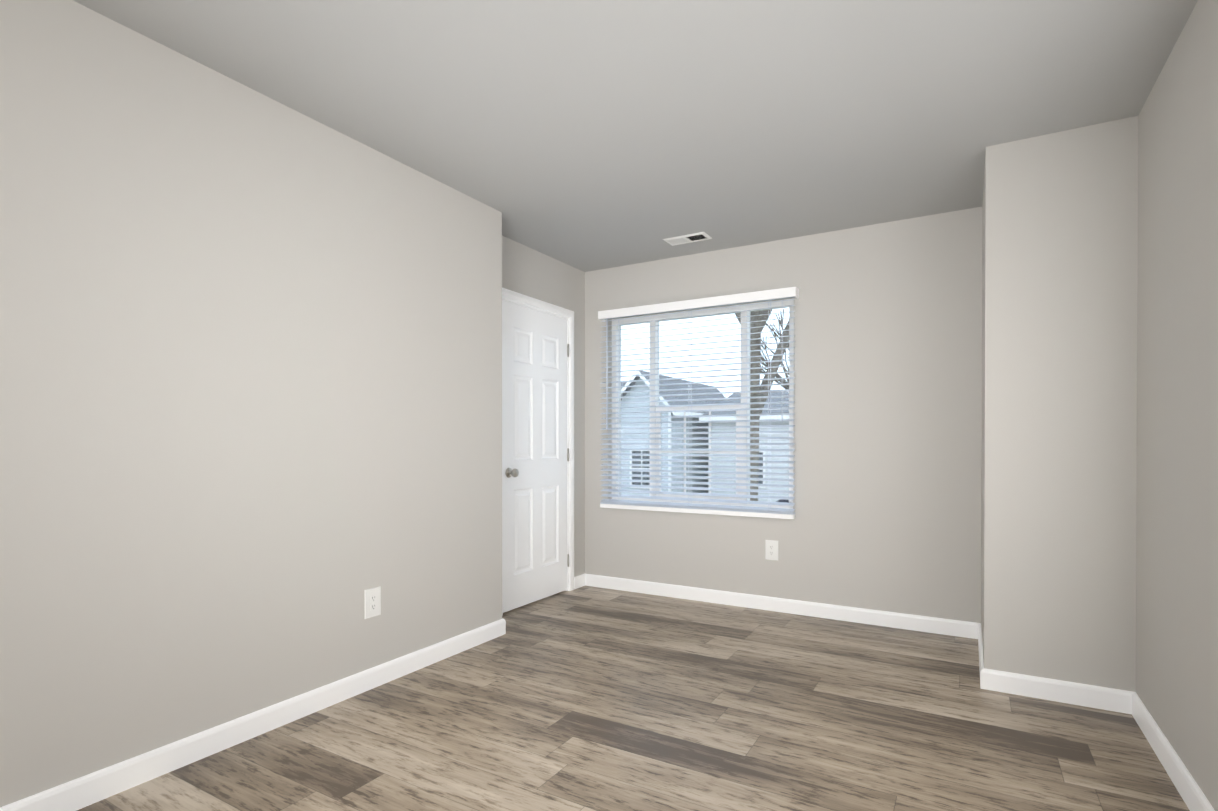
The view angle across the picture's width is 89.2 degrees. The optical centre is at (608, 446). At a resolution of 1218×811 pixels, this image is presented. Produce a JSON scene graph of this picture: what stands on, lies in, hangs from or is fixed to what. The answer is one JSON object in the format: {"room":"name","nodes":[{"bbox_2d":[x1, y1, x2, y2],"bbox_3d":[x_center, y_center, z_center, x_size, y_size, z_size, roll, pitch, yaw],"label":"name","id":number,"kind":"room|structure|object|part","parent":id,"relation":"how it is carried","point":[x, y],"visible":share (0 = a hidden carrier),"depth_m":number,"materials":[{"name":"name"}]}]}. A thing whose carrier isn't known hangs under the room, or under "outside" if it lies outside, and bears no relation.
{"room":"empty bedroom","nodes":[
{"label":"empty bedroom","id":0,"kind":"room"},
{"bbox_2d":[0,0,501,806],"bbox_3d":[-2.126,-0.121,1.380,0.395,2.440,5.314,0,0,30],"label":"wall","id":1,"kind":"structure","parent":0,"point":[250,396],"depth_m":2.20,"materials":[{"name":"grey paint"}]},
{"bbox_2d":[0,618,505,810],"bbox_3d":[-1.896,1.054,1.377,0.014,0.090,5.128,0,0,30],"label":"baseboard","id":2,"kind":"structure","parent":1,"relation":"attached to","point":[106,782],"depth_m":2.25,"materials":[{"name":"white wood"}]},
{"bbox_2d":[365,586,380,618],"bbox_3d":[-1.069,0.706,2.801,0.008,0.130,0.085,0,0,30],"label":"electrical outlet","id":3,"kind":"object","parent":1,"relation":"attached to","point":[372,602],"visible":1,"depth_m":2.80,"materials":[{"name":"white plastic"}]},
{"bbox_2d":[502,236,584,576],"bbox_3d":[-0.539,-0.137,4.360,0.140,2.440,1.433,0,0,30],"label":"wall","id":4,"kind":"structure","parent":0,"point":[530,272],"depth_m":4.67,"materials":[{"name":"grey paint"}]},
{"bbox_2d":[502,300,568,612],"bbox_3d":[-0.481,0.062,4.294,0.107,2.018,0.754,0,0,30],"label":"door","id":5,"kind":"structure","parent":4,"relation":"in","point":[534,410],"depth_m":4.26,"materials":[{"name":"white wood"}]},
{"bbox_3d":[-0.624,0.170,4.013,0.072,0.066,0.066,0,0,30],"label":"knob","id":6,"kind":"part","parent":5,"relation":"part of","materials":[{"name":"grey metal"}]},
{"bbox_3d":[-0.318,0.066,4.629,0.042,1.666,0.012,0,0,30],"label":"door hinges","id":7,"kind":"part","parent":5,"relation":"part of","materials":[{"name":"silver metal"}]},
{"bbox_2d":[502,288,573,614],"bbox_3d":[-0.548,0.032,4.329,0.157,2.103,0.893,0,0,30],"label":"door frame","id":8,"kind":"structure","parent":4,"relation":"attached to","point":[527,300],"depth_m":4.63,"materials":[{"name":"white wood"}]},
{"bbox_2d":[77,586,1189,810],"bbox_3d":[-0.367,1.160,1.284,4.200,0.120,7.107,0,0,30],"label":"floor","id":9,"kind":"structure","parent":0,"point":[587,698],"depth_m":2.35,"materials":[{"name":"laminate"}]},
{"bbox_2d":[73,0,1197,271],"bbox_3d":[-0.367,-1.400,1.270,4.200,0.120,7.107,0,0,30],"label":"ceiling","id":10,"kind":"structure","parent":0,"point":[589,134],"depth_m":2.34,"materials":[{"name":"grey paint"}]},
{"bbox_2d":[663,232,711,245],"bbox_3d":[0.511,-1.352,4.030,0.290,0.008,0.150,0,0,30],"label":"ceiling vent","id":11,"kind":"object","parent":10,"relation":"in","point":[688,238],"visible":0.96,"depth_m":4.02,"materials":[{"name":"white plastic"}]},
{"bbox_2d":[585,207,981,622],"bbox_3d":[1.221,-0.136,4.083,3.462,2.440,0.140,0,0,30],"label":"wall","id":12,"kind":"structure","parent":0,"point":[887,427],"depth_m":3.83,"materials":[{"name":"grey paint"}]},
{"bbox_2d":[612,298,793,507],"bbox_3d":[0.641,-0.278,4.443,1.395,1.403,0.070,0,0,30],"label":"window","id":13,"kind":"structure","parent":12,"relation":"in","point":[779,304],"depth_m":4.41,"materials":[{"name":"white plastic"}]},
{"bbox_2d":[598,287,798,518],"bbox_3d":[0.569,-0.278,4.320,1.465,1.478,0.102,0,0,30],"label":"window blinds","id":14,"kind":"object","parent":13,"relation":"attached to","point":[751,297],"visible":0.96,"depth_m":4.27,"materials":[{"name":"white plastic"}]},
{"bbox_2d":[616,499,792,508],"bbox_3d":[0.609,0.413,4.393,1.393,0.018,0.052,0,0,30],"label":"window sill","id":15,"kind":"structure","parent":12,"relation":"attached to","point":[698,503],"depth_m":4.37,"materials":[{"name":"white"}]},
{"bbox_2d":[765,540,777,560],"bbox_3d":[1.076,0.684,4.087,0.085,0.130,0.008,0,0,30],"label":"electrical outlet","id":16,"kind":"object","parent":12,"relation":"attached to","point":[771,549],"visible":1,"depth_m":4.08,"materials":[{"name":"white plastic"}]},
{"bbox_2d":[580,574,975,637],"bbox_3d":[0.954,1.039,4.157,2.652,0.090,0.014,0,0,30],"label":"baseboard","id":17,"kind":"structure","parent":12,"relation":"attached to","point":[943,626],"depth_m":4.01,"materials":[{"name":"white wood"}]},
{"bbox_2d":[981,116,1137,691],"bbox_3d":[2.189,-0.130,2.970,0.670,2.440,0.811,0,0,30],"label":"wall bump-out","id":18,"kind":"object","parent":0,"point":[1059,387],"visible":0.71,"depth_m":2.65,"materials":[{"name":"grey paint"}]},
{"bbox_2d":[972,623,987,689],"bbox_3d":[1.885,1.045,3.134,0.014,0.090,0.808,0,0,30],"label":"baseboard","id":19,"kind":"structure","parent":18,"relation":"attached to","point":[983,671],"depth_m":2.92,"materials":[{"name":"white wood"}]},
{"bbox_2d":[988,669,1127,713],"bbox_3d":[1.915,1.047,2.659,0.480,0.090,0.014,0,0,30],"label":"baseboard","id":20,"kind":"structure","parent":18,"relation":"attached to","point":[1080,694],"depth_m":2.64,"materials":[{"name":"white wood"}]},
{"bbox_2d":[1136,0,1217,810],"bbox_3d":[0.756,-0.113,-0.019,0.140,2.440,5.796,0,0,30],"label":"wall","id":21,"kind":"structure","parent":0,"point":[1177,525],"depth_m":2.00,"materials":[{"name":"grey paint"}]},
{"bbox_2d":[1128,691,1214,810],"bbox_3d":[0.740,1.061,0.113,0.014,0.090,5.596,0,0,30],"label":"baseboard","id":22,"kind":"structure","parent":21,"relation":"attached to","point":[1187,787],"depth_m":2.06,"materials":[{"name":"white wood"}]},
{"label":"outside","id":23,"kind":"structure","parent":0,"visible":0},
{"bbox_3d":[27.152,2.697,56.320,130.000,0.200,115.293,0,0,30],"label":"ground","id":24,"kind":"structure","parent":23,"visible":0},
{"bbox_2d":[621,371,724,495],"bbox_3d":[3.310,-0.155,28.118,3.170,5.814,8.700,0,0,30],"label":"house","id":25,"kind":"structure","parent":24,"relation":"on","point":[665,424],"depth_m":24.87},
{"bbox_2d":[699,391,788,501],"bbox_3d":[11.305,0.132,25.404,13.000,5.270,9.350,0,0,30],"label":"house","id":26,"kind":"structure","parent":24,"relation":"on","point":[778,399],"depth_m":24.68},
{"bbox_2d":[735,309,788,500],"bbox_3d":[3.619,-1.885,12.027,5.293,9.565,7.677,0,0,30],"label":"tree","id":27,"kind":"object","parent":24,"relation":"on","point":[755,347],"depth_m":11.93,"materials":[{"name":"brown plant"}]},
{"bbox_2d":[760,309,788,388],"bbox_3d":[11.883,-2.896,38.773,7.098,11.296,7.260,0,0,30],"label":"tree","id":28,"kind":"object","parent":24,"relation":"on","point":[781,381],"depth_m":39.28,"materials":[{"name":"brown plant"}]}
]}

